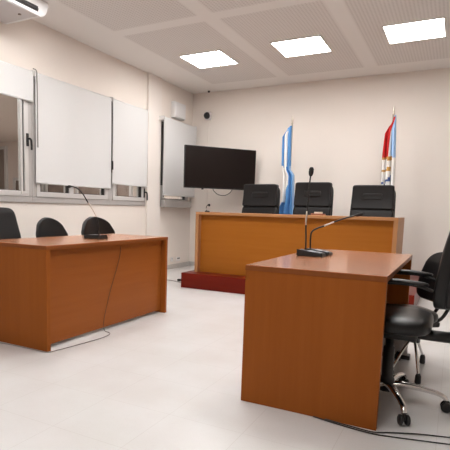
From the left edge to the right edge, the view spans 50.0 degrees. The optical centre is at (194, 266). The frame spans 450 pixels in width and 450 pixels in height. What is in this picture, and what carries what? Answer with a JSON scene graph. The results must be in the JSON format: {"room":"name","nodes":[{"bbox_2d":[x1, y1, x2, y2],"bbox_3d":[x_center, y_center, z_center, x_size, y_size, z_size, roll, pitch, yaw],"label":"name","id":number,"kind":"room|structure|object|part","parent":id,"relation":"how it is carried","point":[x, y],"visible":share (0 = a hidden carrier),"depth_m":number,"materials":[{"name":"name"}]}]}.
{"room":"courtroom","nodes":[
{"label":"courtroom","id":0,"kind":"room"},
{"bbox_2d":[0,94,17,141],"bbox_3d":[-5.577,-2.604,7.115,8.084,0.100,9.600,5,8,28],"label":"ceiling","id":1,"kind":"structure","parent":0,"point":[8,105],"depth_m":8.85,"materials":[{"name":"beige paint"}]},
{"bbox_2d":[0,141,178,198],"bbox_3d":[-3.293,-1.726,11.523,8.084,2.580,0.120,5,8,28],"label":"wall","id":2,"kind":"structure","parent":0,"point":[13,172],"depth_m":12.03,"materials":[{"name":"beige paint"}]},
{"bbox_2d":[0,146,7,188],"bbox_3d":[-5.272,-1.838,12.488,1.220,2.470,0.060,5,8,28],"label":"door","id":3,"kind":"structure","parent":2,"relation":"in","point":[3,149],"depth_m":12.15,"materials":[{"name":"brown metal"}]},
{"bbox_3d":[-5.266,-1.804,12.505,1.080,2.400,0.029,5,8,28],"label":"panel","id":4,"kind":"part","parent":3,"relation":"part of","materials":[{"name":"brown wood"}]},
{"bbox_2d":[13,178,44,191],"bbox_3d":[-4.076,-1.780,11.841,1.040,0.810,0.060,5,8,28],"label":"window","id":5,"kind":"structure","parent":2,"relation":"in","point":[15,180],"depth_m":11.99,"materials":[{"name":"clear glass"}]},
{"bbox_3d":[-4.069,-1.781,11.854,0.900,0.670,0.029,5,8,28],"label":"panel","id":6,"kind":"part","parent":5,"relation":"part of","materials":[{"name":"white metal"}]},
{"bbox_2d":[45,184,63,192],"bbox_3d":[-3.215,-1.702,11.380,0.820,0.810,0.060,5,8,28],"label":"window","id":7,"kind":"structure","parent":2,"relation":"in","point":[48,188],"depth_m":11.42,"materials":[{"name":"clear glass"}]},
{"bbox_2d":[75,186,99,194],"bbox_3d":[-2.362,-1.625,10.923,0.840,0.810,0.060,5,8,28],"label":"window","id":8,"kind":"structure","parent":2,"relation":"in","point":[85,190],"depth_m":10.94,"materials":[{"name":"clear glass"}]},
{"bbox_2d":[115,185,132,196],"bbox_3d":[-1.550,-1.552,10.487,0.490,0.810,0.060,5,8,28],"label":"window","id":9,"kind":"structure","parent":2,"relation":"in","point":[121,190],"depth_m":10.46,"materials":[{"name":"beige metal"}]},
{"bbox_3d":[-1.543,-1.553,10.500,0.350,0.670,0.029,5,8,28],"label":"panel","id":10,"kind":"part","parent":9,"relation":"part of","materials":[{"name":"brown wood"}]},
{"bbox_2d":[0,19,192,264],"bbox_3d":[-2.583,-1.062,4.209,0.160,3.047,10.290,5,8,28],"label":"wall","id":11,"kind":"structure","parent":0,"point":[29,44],"depth_m":6.18,"materials":[{"name":"paint"}]},
{"bbox_2d":[0,98,32,201],"bbox_3d":[-2.229,-1.345,4.652,0.178,1.400,1.655,5,8,28],"label":"window","id":12,"kind":"structure","parent":11,"relation":"in","point":[25,143],"depth_m":5.28,"materials":[{"name":"metal"}]},
{"bbox_3d":[-1.880,-1.419,5.218,0.023,1.250,0.021,5,8,28],"label":"rail","id":13,"kind":"part","parent":12,"relation":"part of","materials":[{"name":"silver metal"}]},
{"bbox_3d":[-1.815,-1.376,5.295,0.065,0.180,0.039,3,7,12],"label":"handle","id":14,"kind":"part","parent":12,"relation":"part of","materials":[{"name":"black plastic"}]},
{"bbox_2d":[0,60,33,101],"bbox_3d":[-2.173,-1.908,4.596,0.062,0.346,1.603,5,8,28],"label":"roller blind","id":15,"kind":"object","parent":11,"relation":"attached to","point":[15,81],"visible":1,"depth_m":5.08,"materials":[{"name":"white fabric"}]},
{"bbox_2d":[31,76,109,204],"bbox_3d":[-1.528,-1.489,5.996,0.122,1.400,1.390,5,8,28],"label":"window","id":16,"kind":"structure","parent":11,"relation":"in","point":[38,196],"depth_m":5.71,"materials":[{"name":"metal"}]},
{"bbox_3d":[-1.683,-1.462,5.689,0.102,1.278,0.590,5,8,28],"label":"sash","id":17,"kind":"part","parent":16,"relation":"part of","materials":[{"name":"silver metal"}]},
{"bbox_2d":[33,68,111,188],"bbox_3d":[-1.472,-1.617,5.940,0.072,1.241,1.379,5,8,28],"label":"roller blind","id":18,"kind":"object","parent":16,"relation":"attached to","point":[73,123],"visible":0.91,"depth_m":5.86,"materials":[{"name":"white fabric"}]},
{"bbox_3d":[-1.756,-1.752,5.327,0.014,0.841,0.062,5,8,28],"label":"chain","id":19,"kind":"part","parent":18,"relation":"part of","materials":[{"name":"grey plastic"}]},
{"bbox_2d":[111,101,111,172],"bbox_3d":[-1.124,-1.780,6.532,0.009,0.990,0.017,5,8,28],"label":"blind cord","id":20,"kind":"object","parent":18,"relation":"hanging from","point":[111,101],"visible":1,"depth_m":6.53,"materials":[{"name":"grey plastic"}]},
{"bbox_3d":[-1.389,-1.520,6.231,0.100,1.278,0.730,5,8,28],"label":"sash","id":21,"kind":"part","parent":16,"relation":"part of","materials":[{"name":"silver metal"}]},
{"bbox_2d":[110,102,147,205],"bbox_3d":[-0.967,-1.591,6.963,0.180,1.400,0.885,5,8,28],"label":"window","id":22,"kind":"structure","parent":11,"relation":"in","point":[139,200],"depth_m":6.95,"materials":[{"name":"metal"}]},
{"bbox_3d":[-0.980,-1.599,6.978,0.102,1.278,0.760,5,8,28],"label":"sash","id":23,"kind":"part","parent":22,"relation":"part of","materials":[{"name":"silver metal"}]},
{"bbox_2d":[112,97,147,186],"bbox_3d":[-0.932,-1.751,6.936,0.062,1.156,0.848,5,8,28],"label":"roller blind","id":24,"kind":"object","parent":22,"relation":"attached to","point":[130,122],"visible":0.91,"depth_m":6.89,"materials":[{"name":"white fabric"}]},
{"bbox_2d":[145,73,161,235],"bbox_3d":[-0.643,-1.451,7.554,0.035,2.977,0.370,5,8,28],"label":"pillar","id":25,"kind":"structure","parent":11,"relation":"attached to","point":[154,83],"depth_m":7.49,"materials":[{"name":"white paint"}]},
{"bbox_2d":[160,119,187,200],"bbox_3d":[-0.361,-1.716,8.133,0.122,1.400,0.920,5,8,28],"label":"window","id":26,"kind":"structure","parent":11,"relation":"in","point":[162,120],"depth_m":7.75,"materials":[{"name":"metal"}]},
{"bbox_2d":[159,115,196,196],"bbox_3d":[-0.284,-1.796,8.056,0.138,1.232,1.063,5,8,28],"label":"roller blind","id":27,"kind":"object","parent":26,"relation":"attached to","point":[177,134],"visible":0.89,"depth_m":7.89,"materials":[{"name":"white fabric"}]},
{"bbox_2d":[160,200,190,207],"bbox_3d":[-0.319,-1.059,8.165,0.130,0.110,0.895,5,8,28],"label":"trim","id":28,"kind":"structure","parent":11,"relation":"attached to","point":[163,203],"depth_m":8.04,"materials":[{"name":"metal"}]},
{"bbox_2d":[167,261,188,268],"bbox_3d":[-2.545,0.420,4.346,0.012,0.075,10.290,5,8,28],"label":"baseboard","id":29,"kind":"structure","parent":11,"relation":"attached to","point":[182,264],"depth_m":8.46,"materials":[{"name":"tile"}]},
{"bbox_2d":[171,101,185,120],"bbox_3d":[-0.262,-2.591,8.014,0.090,0.260,0.340,5,8,28],"label":"junction box","id":30,"kind":"object","parent":11,"relation":"attached to","point":[178,110],"visible":1,"depth_m":7.93,"materials":[{"name":"white plastic"}]},
{"bbox_2d":[0,265,449,449],"bbox_3d":[0.634,0.804,2.651,7.656,0.120,10.690,5,8,28],"label":"floor","id":31,"kind":"structure","parent":0,"point":[170,380],"depth_m":2.67,"materials":[{"name":"tile"}]},
{"bbox_2d":[0,207,20,238],"bbox_3d":[-1.623,-0.019,4.294,0.625,1.004,0.645,5,8,28],"label":"office chair","id":32,"kind":"object","parent":31,"relation":"on","point":[9,229],"visible":0.16,"depth_m":4.42,"materials":[{"name":"black leather"}]},
{"bbox_2d":[36,217,67,237],"bbox_3d":[-1.295,-0.028,4.825,0.587,0.911,0.595,7,9,39],"label":"office chair","id":33,"kind":"object","parent":31,"relation":"on","point":[46,226],"visible":0.2,"depth_m":4.86,"materials":[{"name":"black plastic"}]},
{"bbox_2d":[0,329,109,352],"bbox_3d":[-1.250,0.562,3.620,1.242,0.031,0.546,0,7,-14],"label":"cable","id":34,"kind":"object","parent":31,"relation":"on","point":[104,329],"visible":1,"depth_m":3.54,"materials":[{"name":"grey plastic"}]},
{"bbox_2d":[0,234,167,351],"bbox_3d":[-0.956,0.131,4.233,0.695,0.756,1.605,5,8,28],"label":"desk","id":35,"kind":"object","parent":31,"relation":"on","point":[53,289],"visible":1,"depth_m":3.71,"materials":[{"name":"brown wood"}]},
{"bbox_3d":[-1.330,0.218,3.549,0.693,0.728,0.034,5,8,28],"label":"panel","id":36,"kind":"part","parent":35,"relation":"part of","materials":[{"name":"brown wood"}]},
{"bbox_2d":[67,185,107,238],"bbox_3d":[-0.924,-0.452,4.060,0.170,0.444,0.410,5,8,28],"label":"microphone","id":37,"kind":"object","parent":35,"relation":"on","point":[91,236],"visible":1,"depth_m":4.15,"materials":[{"name":"black plastic"}]},
{"bbox_3d":[-0.706,0.152,4.099,0.025,0.698,1.535,5,8,28],"label":"panel","id":38,"kind":"part","parent":35,"relation":"part of","materials":[{"name":"brown wood"}]},
{"bbox_2d":[103,246,120,326],"bbox_3d":[-0.696,0.165,4.076,0.004,0.661,0.235,5,8,28],"label":"cable","id":39,"kind":"object","parent":35,"relation":"attached to","point":[120,246],"visible":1,"depth_m":4.07,"materials":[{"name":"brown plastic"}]},
{"bbox_3d":[-0.582,0.072,4.921,0.693,0.728,0.034,5,8,28],"label":"panel","id":40,"kind":"part","parent":35,"relation":"part of","materials":[{"name":"brown wood"}]},
{"bbox_2d":[81,217,114,234],"bbox_3d":[-0.945,-0.100,5.470,0.587,0.917,0.595,5,8,28],"label":"office chair","id":41,"kind":"object","parent":31,"relation":"on","point":[89,226],"visible":0.16,"depth_m":5.47,"materials":[{"name":"black plastic"}]},
{"bbox_2d":[181,270,419,304],"bbox_3d":[1.589,0.186,6.662,2.815,0.196,2.215,5,8,28],"label":"platform","id":42,"kind":"object","parent":31,"relation":"on","point":[228,283],"visible":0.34,"depth_m":6.12,"materials":[{"name":"red wood"}]},
{"bbox_2d":[242,184,279,213],"bbox_3d":[0.877,-0.589,6.999,0.645,1.223,0.625,6,8,30],"label":"office chair","id":43,"kind":"object","parent":42,"relation":"on","point":[257,198],"visible":0.3,"depth_m":7.05,"materials":[{"name":"black leather"}]},
{"bbox_3d":[0.964,-0.693,7.130,0.554,0.415,0.142,6,8,30],"label":"backrest","id":44,"kind":"part","parent":43,"relation":"part of","materials":[{"name":"black leather"}]},
{"bbox_2d":[279,116,294,213],"bbox_3d":[1.442,-1.138,7.330,0.264,2.264,0.260,5,8,28],"label":"flag","id":45,"kind":"object","parent":42,"relation":"on","point":[287,204],"visible":0.91,"depth_m":7.25,"materials":[{"name":"fabric"},{"name":"metal"}]},
{"bbox_2d":[194,212,404,275],"bbox_3d":[1.267,-0.259,6.120,2.483,0.800,0.700,5,8,28],"label":"bench","id":46,"kind":"object","parent":42,"relation":"on","point":[225,243],"visible":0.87,"depth_m":5.94,"materials":[{"name":"brown wood"}]},
{"bbox_3d":[0.196,-0.338,6.696,0.045,0.765,0.700,5,8,28],"label":"panel","id":47,"kind":"part","parent":46,"relation":"part of","materials":[{"name":"brown wood"}]},
{"bbox_3d":[2.337,-0.145,5.548,0.045,0.765,0.700,5,8,28],"label":"panel","id":48,"kind":"part","parent":46,"relation":"part of","materials":[{"name":"brown wood"}]},
{"bbox_2d":[293,182,333,215],"bbox_3d":[1.566,-0.539,6.628,0.645,1.248,0.625,5,8,28],"label":"office chair","id":49,"kind":"object","parent":42,"relation":"on","point":[321,194],"visible":0.39,"depth_m":6.68,"materials":[{"name":"black leather"}]},
{"bbox_3d":[1.647,-0.638,6.764,0.529,0.429,0.141,5,8,28],"label":"backrest","id":50,"kind":"part","parent":49,"relation":"part of","materials":[{"name":"black leather"}]},
{"bbox_2d":[350,185,395,216],"bbox_3d":[2.268,-0.456,6.254,0.645,1.208,0.625,5,8,27],"label":"office chair","id":51,"kind":"object","parent":42,"relation":"on","point":[371,200],"visible":0.35,"depth_m":6.32,"materials":[{"name":"black leather"}]},
{"bbox_3d":[2.346,-0.564,6.390,0.548,0.407,0.142,5,8,27],"label":"backrest","id":52,"kind":"part","parent":51,"relation":"part of","materials":[{"name":"black leather"}]},
{"bbox_2d":[381,106,395,185],"bbox_3d":[2.685,-1.046,6.661,0.260,2.304,0.260,5,8,28],"label":"flag","id":53,"kind":"object","parent":42,"relation":"on","point":[389,146],"visible":0.66,"depth_m":6.55,"materials":[{"name":"fabric"},{"name":"metal"}]},
{"bbox_2d":[241,249,411,430],"bbox_3d":[0.913,0.324,3.053,0.705,0.750,1.429,5,8,28],"label":"desk","id":54,"kind":"object","parent":31,"relation":"on","point":[313,331],"visible":0.83,"depth_m":2.43,"materials":[{"name":"brown wood"}]},
{"bbox_2d":[296,167,325,256],"bbox_3d":[0.772,-0.354,3.111,0.169,0.576,0.114,5,8,28],"label":"microphone","id":55,"kind":"object","parent":54,"relation":"on","point":[300,252],"visible":1,"depth_m":3.12,"materials":[{"name":"black plastic"}]},
{"bbox_2d":[304,212,363,255],"bbox_3d":[0.925,-0.214,3.167,0.398,0.292,0.143,7,9,39],"label":"microphone","id":56,"kind":"object","parent":54,"relation":"on","point":[326,252],"visible":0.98,"depth_m":3.17,"materials":[{"name":"black plastic"}]},
{"bbox_3d":[1.245,0.273,3.663,0.703,0.722,0.034,5,8,28],"label":"panel","id":57,"kind":"part","parent":54,"relation":"part of","materials":[{"name":"brown wood"}]},
{"bbox_2d":[313,416,449,444],"bbox_3d":[0.962,0.794,2.252,0.814,0.006,0.073,4,7,23],"label":"cable","id":58,"kind":"object","parent":31,"relation":"on","point":[313,416],"visible":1,"depth_m":2.25,"materials":[{"name":"grey plastic"}]},
{"bbox_2d":[325,419,449,437],"bbox_3d":[0.989,0.791,2.281,0.717,0.006,0.075,3,7,16],"label":"cable","id":59,"kind":"object","parent":31,"relation":"on","point":[325,419],"visible":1,"depth_m":2.28,"materials":[{"name":"grey plastic"}]},
{"bbox_2d":[382,338,410,359],"bbox_3d":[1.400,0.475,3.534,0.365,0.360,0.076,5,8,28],"label":"office chair","id":60,"kind":"object","parent":31,"relation":"on","point":[397,343],"visible":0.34,"depth_m":3.46,"materials":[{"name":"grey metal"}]},
{"bbox_3d":[1.396,0.460,3.535,0.335,0.330,0.070,5,8,28],"label":"casing","id":61,"kind":"part","parent":60,"relation":"part of","materials":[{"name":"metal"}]},
{"bbox_2d":[380,232,449,425],"bbox_3d":[1.129,0.179,2.588,0.695,1.159,0.634,5,8,28],"label":"office chair","id":62,"kind":"object","parent":31,"relation":"on","point":[403,323],"visible":0.77,"depth_m":2.46,"materials":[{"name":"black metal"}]},
{"bbox_3d":[1.046,0.679,2.505,0.052,0.077,0.291,2,7,6],"label":"leg","id":63,"kind":"part","parent":62,"relation":"part of","materials":[{"name":"silver metal"}]},
{"bbox_3d":[1.170,0.648,2.790,0.052,0.077,0.291,7,9,39],"label":"leg","id":64,"kind":"part","parent":62,"relation":"part of","materials":[{"name":"silver metal"}]},
{"bbox_3d":[1.057,0.283,2.630,0.450,0.100,0.460,5,8,28],"label":"seat","id":65,"kind":"part","parent":62,"relation":"part of","materials":[{"name":"black leather"}]},
{"bbox_3d":[0.997,0.200,2.399,0.346,0.257,0.043,4,7,23],"label":"armrest","id":66,"kind":"part","parent":62,"relation":"part of","materials":[{"name":"black plastic"}]},
{"bbox_3d":[1.209,0.158,2.788,0.346,0.257,0.043,6,8,33],"label":"armrest","id":67,"kind":"part","parent":62,"relation":"part of","materials":[{"name":"black plastic"}]},
{"bbox_3d":[1.216,0.671,2.605,0.291,0.077,0.052,4,7,21],"label":"leg","id":68,"kind":"part","parent":62,"relation":"part of","materials":[{"name":"silver metal"}]},
{"bbox_3d":[1.332,-0.088,2.440,0.168,0.585,0.456,5,8,28],"label":"backrest","id":69,"kind":"part","parent":62,"relation":"part of","materials":[{"name":"black leather"}]},
{"bbox_2d":[386,252,448,384],"bbox_3d":[1.428,0.300,3.156,0.451,0.800,0.504,1,7,-3],"label":"office chair","id":70,"kind":"object","parent":31,"relation":"on","point":[431,265],"visible":0.44,"depth_m":3.15,"materials":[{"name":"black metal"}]},
{"bbox_3d":[1.341,0.560,3.106,0.196,0.190,0.135,1,7,-3],"label":"leg","id":71,"kind":"part","parent":70,"relation":"part of","materials":[{"name":"silver metal"}]},
{"bbox_3d":[1.383,0.309,3.150,0.360,0.090,0.360,1,7,-3],"label":"seat","id":72,"kind":"part","parent":70,"relation":"part of","materials":[{"name":"black leather"}]},
{"bbox_3d":[1.412,0.568,3.058,0.018,0.191,0.228,3,7,15],"label":"leg","id":73,"kind":"part","parent":70,"relation":"part of","materials":[{"name":"silver metal"}]},
{"bbox_3d":[1.532,0.544,3.280,0.018,0.191,0.228,7,9,41],"label":"leg","id":74,"kind":"part","parent":70,"relation":"part of","materials":[{"name":"silver metal"}]},
{"bbox_3d":[1.599,0.068,3.132,0.117,0.325,0.379,1,7,-3],"label":"backrest","id":75,"kind":"part","parent":70,"relation":"part of","materials":[{"name":"black leather"}]},
{"bbox_2d":[32,0,449,93],"bbox_3d":[0.715,-2.340,2.273,7.656,0.120,10.690,5,8,28],"label":"ceiling","id":76,"kind":"structure","parent":0,"point":[149,36],"depth_m":5.57,"materials":[{"name":"white paint"}]},
{"bbox_2d":[0,0,47,23],"bbox_3d":[-1.975,-2.511,4.386,0.508,0.173,1.250,5,8,28],"label":"air conditioner","id":77,"kind":"object","parent":76,"relation":"attached to","point":[11,11],"visible":1,"depth_m":4.67,"materials":[{"name":"white plastic"}]},
{"bbox_2d":[15,0,37,11],"bbox_3d":[-1.784,-2.469,4.244,0.017,0.052,1.055,5,8,28],"label":"outlet","id":78,"kind":"object","parent":77,"relation":"attached to","point":[30,5],"depth_m":4.60,"materials":[{"name":"black plastic"}]},
{"bbox_2d":[178,49,238,68],"bbox_3d":[0.203,-2.794,6.496,0.612,0.014,0.612,5,8,28],"label":"recessed light","id":79,"kind":"object","parent":76,"relation":"in","point":[214,58],"visible":1,"depth_m":6.46,"materials":[{"name":"white plastic"}]},
{"bbox_2d":[270,35,332,57],"bbox_3d":[1.319,-2.693,5.897,0.612,0.014,0.612,5,8,28],"label":"recessed light","id":80,"kind":"object","parent":76,"relation":"in","point":[315,44],"visible":1,"depth_m":5.87,"materials":[{"name":"white plastic"}]},
{"bbox_2d":[382,16,446,43],"bbox_3d":[2.433,-2.593,5.300,0.612,0.014,0.612,5,8,28],"label":"recessed light","id":81,"kind":"object","parent":76,"relation":"in","point":[431,28],"visible":1,"depth_m":5.27,"materials":[{"name":"white plastic"}]},
{"bbox_2d":[189,68,449,270],"bbox_3d":[3.167,-1.254,7.028,7.576,3.047,0.160,5,8,28],"label":"wall","id":82,"kind":"structure","parent":0,"point":[340,126],"depth_m":7.31,"materials":[{"name":"paint"}]},
{"bbox_2d":[206,121,208,205],"bbox_3d":[0.222,-1.304,8.532,0.020,2.484,0.014,5,8,28],"label":"duct","id":83,"kind":"object","parent":82,"relation":"attached to","point":[208,121],"visible":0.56,"depth_m":8.42,"materials":[{"name":"paint"}]},
{"bbox_2d":[204,112,211,119],"bbox_3d":[0.225,-2.614,8.321,0.136,0.138,0.134,5,8,28],"label":"security camera","id":84,"kind":"object","parent":82,"relation":"attached to","point":[207,115],"visible":1,"depth_m":8.29,"materials":[{"name":"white plastic"}]},
{"bbox_2d":[183,145,255,195],"bbox_3d":[0.348,-1.524,7.792,1.260,0.750,0.387,-2,8,-24],"label":"television","id":85,"kind":"object","parent":82,"relation":"attached to","point":[205,167],"visible":0.94,"depth_m":7.59,"materials":[{"name":"black plastic"}]}
]}

